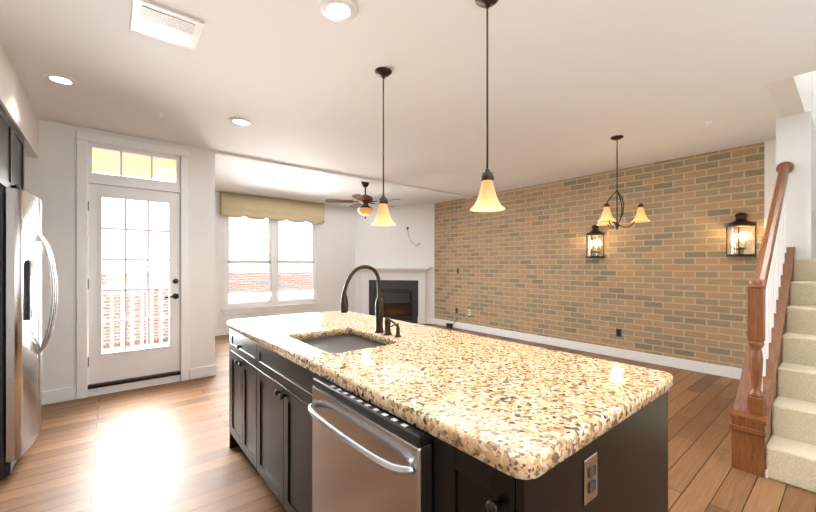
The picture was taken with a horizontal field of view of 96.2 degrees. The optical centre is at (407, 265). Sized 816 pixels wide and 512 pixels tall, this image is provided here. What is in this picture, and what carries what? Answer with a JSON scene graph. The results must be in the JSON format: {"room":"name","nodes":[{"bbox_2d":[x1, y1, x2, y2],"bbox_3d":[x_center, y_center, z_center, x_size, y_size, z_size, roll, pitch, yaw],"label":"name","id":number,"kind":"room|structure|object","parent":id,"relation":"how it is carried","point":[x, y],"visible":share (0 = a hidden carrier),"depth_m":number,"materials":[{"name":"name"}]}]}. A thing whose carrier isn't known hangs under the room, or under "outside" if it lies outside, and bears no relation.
{"room":"kitchen","nodes":[
{"label":"kitchen","id":0,"kind":"room"},
{"bbox_2d":[0,40,38,157],"bbox_3d":[-1.514,-1.209,0.548,0.610,0.370,7.140,0,0,-39],"label":"soffit","id":1,"kind":"structure","parent":0,"point":[16,104],"depth_m":2.71,"materials":[{"name":"white paint"}]},
{"bbox_2d":[24,120,214,390],"bbox_3d":[-3.231,-0.025,3.852,2.130,2.740,0.150,0,0,-39],"label":"wall","id":2,"kind":"structure","parent":0,"point":[50,177],"depth_m":3.64,"materials":[{"name":"white paint"}]},
{"bbox_2d":[42,386,75,404],"bbox_3d":[-3.667,1.280,3.390,0.870,0.130,0.016,0,0,-39],"label":"baseboard","id":3,"kind":"structure","parent":2,"relation":"attached to","point":[58,395],"depth_m":3.58,"materials":[{"name":"white"}]},
{"bbox_2d":[76,131,188,398],"bbox_3d":[-2.993,0.000,4.034,0.980,2.690,0.170,0,0,-39],"label":"door frame","id":4,"kind":"structure","parent":2,"relation":"attached to","point":[81,269],"depth_m":3.86,"materials":[{"name":"white wood"}]},
{"bbox_2d":[88,143,179,185],"bbox_3d":[-2.985,-1.087,4.024,0.810,0.335,0.035,0,0,-39],"label":"transom","id":5,"kind":"object","parent":4,"relation":"on","point":[137,153],"visible":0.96,"depth_m":4.00,"materials":[{"name":"white"}]},
{"bbox_2d":[88,184,179,384],"bbox_3d":[-2.982,0.196,4.021,0.804,2.062,0.052,0,0,-39],"label":"exterior door","id":6,"kind":"structure","parent":2,"relation":"in","point":[105,208],"depth_m":3.97,"materials":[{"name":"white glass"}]},
{"bbox_2d":[99,194,101,355],"bbox_3d":[-3.205,0.105,3.811,0.022,1.684,0.008,0,0,-39],"label":"door lip","id":7,"kind":"structure","parent":6,"relation":"attached to","point":[100,274],"depth_m":3.81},
{"bbox_2d":[102,346,168,355],"bbox_3d":[-2.966,0.936,4.006,0.595,0.022,0.008,0,0,-39],"label":"door lip","id":8,"kind":"structure","parent":6,"relation":"attached to","point":[128,351],"depth_m":3.99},
{"bbox_2d":[169,201,171,347],"bbox_3d":[-2.727,0.105,4.201,0.022,1.684,0.008,0,0,-39],"label":"door lip","id":9,"kind":"structure","parent":6,"relation":"attached to","point":[170,273],"depth_m":4.20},
{"bbox_2d":[189,365,214,379],"bbox_3d":[-2.458,1.280,4.377,0.270,0.130,0.016,0,0,-39],"label":"baseboard","id":10,"kind":"structure","parent":2,"relation":"attached to","point":[201,372],"depth_m":4.36,"materials":[{"name":"white"}]},
{"bbox_2d":[86,128,181,148],"bbox_3d":[-2.999,-1.333,4.042,0.840,0.125,0.150,0,0,-39],"label":"wall","id":11,"kind":"structure","parent":0,"point":[116,135],"depth_m":3.96,"materials":[{"name":"white paint"}]},
{"bbox_2d":[215,191,354,328],"bbox_3d":[-2.248,-0.026,8.181,4.870,2.740,0.150,0,0,-39],"label":"wall","id":12,"kind":"structure","parent":0,"point":[335,248],"depth_m":8.41,"materials":[{"name":"white paint"}]},
{"bbox_2d":[215,328,228,335],"bbox_3d":[-2.679,1.279,7.721,3.620,0.130,0.016,0,0,-39],"label":"baseboard","id":13,"kind":"structure","parent":12,"relation":"attached to","point":[222,331],"depth_m":7.00,"materials":[{"name":"white"}]},
{"bbox_2d":[223,216,317,314],"bbox_3d":[-2.816,-0.036,7.667,1.960,2.000,0.106,0,0,-39],"label":"living room window","id":14,"kind":"structure","parent":12,"relation":"in","point":[273,261],"depth_m":7.61,"materials":[{"name":"white"}]},
{"bbox_2d":[228,217,269,304],"bbox_3d":[-3.177,-0.116,7.346,0.805,1.800,0.004,0,0,-39],"label":"blind","id":15,"kind":"object","parent":14,"relation":"attached to","point":[254,301],"depth_m":7.34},
{"bbox_2d":[278,220,313,301],"bbox_3d":[-2.429,-0.116,7.956,0.805,1.800,0.004,0,0,-39],"label":"blind","id":16,"kind":"object","parent":14,"relation":"attached to","point":[306,298],"depth_m":7.96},
{"bbox_2d":[221,302,319,310],"bbox_3d":[-2.786,0.859,7.631,2.020,0.030,0.080,0,0,-39],"label":"window sill","id":17,"kind":"structure","parent":12,"relation":"attached to","point":[269,306],"depth_m":7.51,"materials":[{"name":"white wood"}]},
{"bbox_2d":[355,204,433,317],"bbox_3d":[-0.254,-0.026,8.744,1.430,2.740,1.700,0,0,-39],"label":"wall","id":18,"kind":"structure","parent":0,"point":[377,246],"depth_m":8.57,"materials":[{"name":"white paint"}]},
{"bbox_2d":[426,318,433,323],"bbox_3d":[0.511,1.279,8.363,0.189,0.130,0.016,0,0,16],"label":"baseboard","id":19,"kind":"structure","parent":18,"relation":"attached to","point":[429,320],"depth_m":8.36,"materials":[{"name":"white wood"}]},
{"bbox_2d":[0,323,815,511],"bbox_3d":[0.097,1.405,3.627,7.600,0.120,10.470,0,0,-39],"label":"floor","id":20,"kind":"structure","parent":0,"point":[161,448],"depth_m":2.56,"materials":[{"name":"brown wood"}]},
{"bbox_2d":[0,188,57,478],"bbox_3d":[-2.945,0.431,2.491,0.811,1.829,0.880,0,0,-39],"label":"fridge","id":21,"kind":"object","parent":20,"relation":"on","point":[23,240],"visible":1,"depth_m":2.35,"materials":[{"name":"silver metal"}]},
{"bbox_2d":[6,188,37,461],"bbox_3d":[-2.589,0.373,2.463,0.103,1.714,0.381,0,0,-39],"label":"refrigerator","id":22,"kind":"object","parent":21,"relation":"in","point":[21,206],"depth_m":2.35,"materials":[{"name":"silver metal"}]},
{"bbox_2d":[354,267,430,323],"bbox_3d":[-0.367,0.694,8.510,1.820,1.300,0.200,0,0,16],"label":"fireplace","id":23,"kind":"object","parent":20,"relation":"on","point":[403,293],"visible":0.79,"depth_m":8.53,"materials":[{"name":"white wood"}]},
{"bbox_2d":[354,267,430,268],"bbox_3d":[-0.367,0.066,8.510,1.208,0.045,1.597,0,0,-39],"label":"shelf","id":24,"kind":"object","parent":23,"relation":"attached to","point":[354,267],"depth_m":8.35,"materials":[{"name":"white wood"}]},
{"bbox_2d":[227,325,667,511],"bbox_3d":[-0.206,0.898,1.999,1.060,0.895,2.478,0,0,-39],"label":"kitchen island","id":25,"kind":"object","parent":20,"relation":"on","point":[343,409],"depth_m":1.21,"materials":[{"name":"black wood"}]},
{"bbox_2d":[308,376,433,511],"bbox_3d":[-0.178,0.889,1.230,0.129,0.874,0.675,0,0,-39],"label":"dishwasher","id":26,"kind":"object","parent":25,"relation":"in","point":[368,456],"depth_m":1.17,"materials":[{"name":"silver metal"}]},
{"bbox_2d":[227,309,672,484],"bbox_3d":[-0.177,0.447,2.029,1.017,0.082,2.510,0,0,-39],"label":"island countertop","id":27,"kind":"structure","parent":25,"relation":"on","point":[528,409],"depth_m":1.29,"materials":[{"name":"beige stone"}]},
{"bbox_2d":[340,265,383,332],"bbox_3d":[-0.263,0.203,2.138,0.292,0.406,0.060,0,0,-39],"label":"faucet","id":28,"kind":"object","parent":27,"relation":"on","point":[379,306],"depth_m":2.19,"materials":[{"name":"brown metal"}]},
{"bbox_2d":[383,317,398,334],"bbox_3d":[-0.094,0.355,2.103,0.052,0.102,0.129,0,0,-39],"label":"faucet","id":29,"kind":"object","parent":27,"relation":"on","point":[387,321],"depth_m":2.12,"materials":[{"name":"brown metal"}]},
{"bbox_2d":[584,452,596,505],"bbox_3d":[0.485,0.566,0.971,0.072,0.118,0.005,0,0,-39],"label":"outlet plate","id":30,"kind":"object","parent":25,"relation":"attached to","point":[590,458],"depth_m":0.96,"materials":[{"name":"silver metal"}]},
{"bbox_2d":[589,464,595,478],"bbox_3d":[0.487,0.546,0.969,0.034,0.028,0.005,0,0,-39],"label":"socket","id":31,"kind":"object","parent":25,"relation":"attached to","point":[592,467],"depth_m":0.97,"materials":[{"name":"grey plastic"}]},
{"bbox_2d":[589,479,595,493],"bbox_3d":[0.487,0.586,0.969,0.034,0.028,0.005,0,0,-39],"label":"socket","id":32,"kind":"object","parent":25,"relation":"attached to","point":[592,482],"depth_m":0.97,"materials":[{"name":"grey plastic"}]},
{"bbox_2d":[446,323,452,327],"bbox_3d":[0.893,1.301,7.893,0.070,0.085,0.130,0,0,-39],"label":"box","id":33,"kind":"object","parent":20,"relation":"on","point":[449,325],"visible":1,"depth_m":7.87,"materials":[{"name":"black plastic"}]},
{"bbox_2d":[729,161,815,492],"bbox_3d":[3.530,0.187,2.841,2.670,2.316,1.131,0,0,-39],"label":"stairs","id":34,"kind":"structure","parent":20,"relation":"on","point":[772,426],"depth_m":2.55,"materials":[{"name":"carpet"}]},
{"bbox_2d":[0,0,815,206],"bbox_3d":[0.097,-1.470,3.626,7.400,0.150,10.270,0,0,-39],"label":"ceiling","id":35,"kind":"structure","parent":0,"point":[297,82],"depth_m":2.79,"materials":[{"name":"white paint"}]},
{"bbox_2d":[42,73,78,86],"bbox_3d":[-2.604,-1.388,2.744,0.200,0.010,0.200,0,0,-39],"label":"recessed light","id":36,"kind":"object","parent":35,"relation":"in","point":[60,79],"visible":1,"depth_m":2.74,"materials":[{"name":"white"}]},
{"bbox_2d":[157,111,165,116],"bbox_3d":[-2.259,-1.377,3.349,0.070,0.036,0.070,0,0,-39],"label":"sprinkler","id":37,"kind":"object","parent":35,"relation":"attached to","point":[161,113],"visible":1,"depth_m":3.34,"materials":[{"name":"white"}]},
{"bbox_2d":[130,0,203,49],"bbox_3d":[-1.401,-1.387,2.125,0.330,0.013,0.330,0,0,-39],"label":"ceiling vent","id":38,"kind":"object","parent":35,"relation":"in","point":[157,30],"depth_m":2.12,"materials":[{"name":"white metal"}]},
{"bbox_2d":[140,16,191,34],"bbox_3d":[-1.389,-1.379,2.111,0.250,0.003,0.009,0,0,-39],"label":"louvres","id":39,"kind":"object","parent":38,"relation":"attached to","point":[165,25],"visible":1,"depth_m":2.10,"materials":[{"name":"white metal"}]},
{"bbox_2d":[141,13,192,31],"bbox_3d":[-1.368,-1.379,2.084,0.250,0.003,0.009,0,0,-39],"label":"louvres","id":40,"kind":"object","parent":38,"relation":"attached to","point":[166,22],"visible":1,"depth_m":2.08,"materials":[{"name":"white metal"}]},
{"bbox_2d":[141,15,192,33],"bbox_3d":[-1.379,-1.379,2.098,0.250,0.003,0.009,0,0,-39],"label":"louvres","id":41,"kind":"object","parent":38,"relation":"attached to","point":[166,24],"visible":1,"depth_m":2.09,"materials":[{"name":"white metal"}]},
{"bbox_2d":[141,10,193,29],"bbox_3d":[-1.346,-1.379,2.058,0.250,0.003,0.009,0,0,-39],"label":"louvres","id":42,"kind":"object","parent":38,"relation":"attached to","point":[167,19],"visible":1,"depth_m":2.05,"materials":[{"name":"white metal"}]},
{"bbox_2d":[141,11,193,30],"bbox_3d":[-1.357,-1.379,2.071,0.250,0.003,0.009,0,0,-39],"label":"louvres","id":43,"kind":"object","parent":38,"relation":"attached to","point":[166,21],"visible":1,"depth_m":2.06,"materials":[{"name":"white metal"}]},
{"bbox_2d":[141,8,194,27],"bbox_3d":[-1.336,-1.379,2.045,0.250,0.003,0.009,0,0,-39],"label":"louvres","id":44,"kind":"object","parent":38,"relation":"attached to","point":[167,17],"visible":1,"depth_m":2.04,"materials":[{"name":"white metal"}]},
{"bbox_2d":[142,6,194,26],"bbox_3d":[-1.325,-1.379,2.032,0.250,0.003,0.009,0,0,-39],"label":"louvres","id":45,"kind":"object","parent":38,"relation":"attached to","point":[168,16],"visible":1,"depth_m":2.03,"materials":[{"name":"white metal"}]},
{"bbox_2d":[228,117,250,125],"bbox_3d":[-1.628,-1.388,3.541,0.200,0.010,0.200,0,0,-39],"label":"recessed light","id":46,"kind":"object","parent":35,"relation":"in","point":[239,121],"visible":0.98,"depth_m":3.53,"materials":[{"name":"white"}]},
{"bbox_2d":[320,0,356,21],"bbox_3d":[-0.377,-1.387,1.993,0.200,0.010,0.200,0,0,-39],"label":"recessed light","id":47,"kind":"object","parent":35,"relation":"in","point":[340,10],"visible":1,"depth_m":1.99,"materials":[{"name":"white"}]},
{"bbox_2d":[215,151,472,198],"bbox_3d":[-0.567,-1.382,6.028,4.750,0.028,0.150,0,0,-39],"label":"header beam","id":48,"kind":"structure","parent":35,"relation":"attached to","point":[277,164],"depth_m":5.46,"materials":[{"name":"white paint"}]},
{"bbox_2d":[361,181,368,187],"bbox_3d":[-0.714,-1.348,6.121,0.140,0.095,0.140,0,0,-39],"label":"fan","id":49,"kind":"object","parent":35,"relation":"attached to","point":[365,184],"visible":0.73,"depth_m":6.08,"materials":[{"name":"brown metal"}]},
{"bbox_2d":[371,67,395,225],"bbox_3d":[-0.177,-0.842,2.634,0.181,1.105,0.181,0,0,-39],"label":"pendant light","id":50,"kind":"object","parent":35,"relation":"hanging from","point":[383,217],"visible":1,"depth_m":2.61,"materials":[{"name":"beige glass"}]},
{"bbox_2d":[379,195,387,203],"bbox_3d":[-0.177,-0.470,2.635,0.068,0.059,0.068,0,0,-39],"label":"socket","id":51,"kind":"object","parent":50,"relation":"attached to","point":[383,200],"depth_m":2.61,"materials":[{"name":"brown metal"}]},
{"bbox_2d":[470,0,504,211],"bbox_3d":[0.414,-0.842,1.910,0.181,1.105,0.181,0,0,-39],"label":"pendant light","id":52,"kind":"object","parent":35,"relation":"hanging from","point":[487,200],"visible":1,"depth_m":1.90,"materials":[{"name":"beige glass"}]},
{"bbox_2d":[481,169,493,180],"bbox_3d":[0.414,-0.470,1.910,0.068,0.059,0.068,0,0,-39],"label":"socket","id":53,"kind":"object","parent":52,"relation":"attached to","point":[486,175],"depth_m":1.88,"materials":[{"name":"brown metal"}]},
{"bbox_2d":[596,135,649,229],"bbox_3d":[2.249,-0.887,3.953,0.524,1.015,0.559,0,0,-39],"label":"chandelier","id":54,"kind":"object","parent":35,"relation":"hanging from","point":[606,219],"visible":1,"depth_m":3.93,"materials":[{"name":"beige glass"}]},
{"bbox_2d":[434,139,775,368],"bbox_3d":[2.426,-0.026,6.221,0.170,2.740,5.600,0,0,-39],"label":"brick wall","id":55,"kind":"structure","parent":0,"point":[670,279],"depth_m":5.28,"materials":[{"name":"brown brick"}]},
{"bbox_2d":[434,318,741,378],"bbox_3d":[2.370,1.279,6.175,0.016,0.130,5.600,0,0,-39],"label":"baseboard","id":56,"kind":"structure","parent":55,"relation":"attached to","point":[715,369],"depth_m":5.38,"materials":[{"name":"white"}]},
{"bbox_2d":[586,224,604,257],"bbox_3d":[2.808,-0.364,5.538,0.141,0.512,0.270,0,0,-39],"label":"sconce","id":57,"kind":"object","parent":55,"relation":"attached to","point":[595,242],"visible":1,"depth_m":5.53,"materials":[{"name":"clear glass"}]},
{"bbox_2d":[586,256,604,257],"bbox_3d":[2.806,-0.122,5.537,0.133,0.028,0.266,0,0,-39],"label":"tray","id":58,"kind":"object","parent":57,"relation":"on","point":[586,256],"depth_m":5.47,"materials":[{"name":"brown metal"}]},
{"bbox_2d":[616,328,620,336],"bbox_3d":[3.069,0.985,5.325,0.008,0.115,0.070,0,0,-39],"label":"outlet","id":59,"kind":"object","parent":55,"relation":"attached to","point":[618,332],"visible":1,"depth_m":5.33,"materials":[{"name":"grey plastic"}]},
{"bbox_2d":[726,212,756,256],"bbox_3d":[3.858,-0.359,4.252,0.141,0.522,0.270,0,0,-39],"label":"sconce","id":60,"kind":"object","parent":55,"relation":"attached to","point":[741,235],"visible":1,"depth_m":4.25,"materials":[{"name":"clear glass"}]},
{"bbox_2d":[726,254,755,256],"bbox_3d":[3.857,-0.112,4.251,0.133,0.028,0.266,0,0,-39],"label":"tray","id":61,"kind":"object","parent":60,"relation":"on","point":[727,255],"depth_m":4.19,"materials":[{"name":"brown metal"}]},
{"bbox_2d":[765,71,815,258],"bbox_3d":[3.615,-1.305,3.430,2.100,5.300,0.225,0,0,-39],"label":"wall","id":62,"kind":"structure","parent":0,"point":[796,140],"depth_m":3.37,"materials":[{"name":"white paint"}]},
{"bbox_2d":[813,70,815,126],"bbox_3d":[4.751,-1.305,3.580,0.150,5.300,1.050,0,0,-39],"label":"wall","id":63,"kind":"structure","parent":0,"point":[814,95],"depth_m":3.93,"materials":[{"name":"white paint"}]},
{"bbox_3d":[-1.808,-0.024,0.308,0.150,2.740,7.440,0,0,-39],"label":"wall","id":64,"kind":"structure","parent":0,"visible":0},
{"bbox_2d":[0,104,23,190],"bbox_3d":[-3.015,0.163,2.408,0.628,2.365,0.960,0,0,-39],"label":"upper cabinet","id":65,"kind":"object","parent":64,"relation":"attached to","point":[11,157],"visible":0.77,"depth_m":2.55,"materials":[{"name":"black wood"}]},
{"bbox_3d":[-2.745,-1.374,7.620,2.120,0.020,0.081,0,0,-39],"label":"valance board","id":66,"kind":"object","parent":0,"visible":0},
{"bbox_2d":[221,192,323,223],"bbox_3d":[-2.715,-1.149,7.583,2.121,0.470,0.022,0,0,-39],"label":"window valance","id":67,"kind":"object","parent":66,"relation":"attached to","point":[233,205],"visible":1,"depth_m":7.50,"materials":[{"name":"beige fabric"}]},
{"bbox_3d":[-0.714,-1.241,6.121,0.024,0.130,0.024,0,0,-39],"label":"fan","id":68,"kind":"object","parent":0,"visible":0},
{"bbox_2d":[359,194,372,205],"bbox_3d":[-0.714,-1.086,6.121,0.260,0.190,0.260,0,0,-39],"label":"motor","id":69,"kind":"object","parent":68,"relation":"hanging from","point":[367,200],"visible":0.79,"depth_m":6.04,"materials":[{"name":"brown metal"}]},
{"bbox_3d":[-0.714,-0.968,6.121,0.256,0.045,0.256,0,0,-39],"label":"fan","id":70,"kind":"object","parent":69,"relation":"attached to","visible":0},
{"bbox_2d":[358,207,372,215],"bbox_3d":[-0.714,-0.882,6.121,0.250,0.127,0.250,0,0,-39],"label":"bowl","id":71,"kind":"object","parent":70,"relation":"attached to","point":[364,211],"visible":0.98,"depth_m":6.04,"materials":[{"name":"glass"}]},
{"bbox_3d":[-0.790,-1.056,6.256,0.038,0.024,0.132,0,0,-39],"label":"iron","id":72,"kind":"object","parent":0,"visible":0},
{"bbox_2d":[349,203,362,207],"bbox_3d":[-0.924,-1.054,6.496,0.137,0.035,0.460,0,0,-29],"label":"fan","id":73,"kind":"object","parent":72,"relation":"attached to","point":[356,205],"visible":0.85,"depth_m":6.49,"materials":[{"name":"brown wood"}]},
{"bbox_3d":[-0.866,-1.056,6.091,0.123,0.024,0.075,0,0,-39],"label":"iron","id":74,"kind":"object","parent":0,"visible":0},
{"bbox_2d":[325,199,352,202],"bbox_3d":[-1.136,-1.054,6.037,0.460,0.035,0.137,0,0,-11],"label":"fan","id":75,"kind":"object","parent":74,"relation":"attached to","point":[337,201],"visible":1,"depth_m":6.03,"materials":[{"name":"brown wood"}]},
{"bbox_3d":[-0.732,-1.056,5.967,0.105,0.024,0.102,0,0,-39],"label":"iron","id":76,"kind":"object","parent":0,"visible":0},
{"bbox_2d":[352,194,364,200],"bbox_3d":[-0.765,-1.053,5.694,0.137,0.035,0.460,0,0,7],"label":"fan","id":77,"kind":"object","parent":76,"relation":"attached to","point":[359,197],"visible":0.98,"depth_m":5.66,"materials":[{"name":"brown wood"}]},
{"label":"outside","id":78,"kind":"structure","parent":0,"visible":0},
{"bbox_2d":[92,148,311,352],"bbox_3d":[-2.900,-1.631,8.165,22.000,12.050,6.109,0,0,-39],"label":"balcony","id":79,"kind":"object","parent":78,"point":[136,278],"depth_m":8.77,"materials":[{"name":"grey"}]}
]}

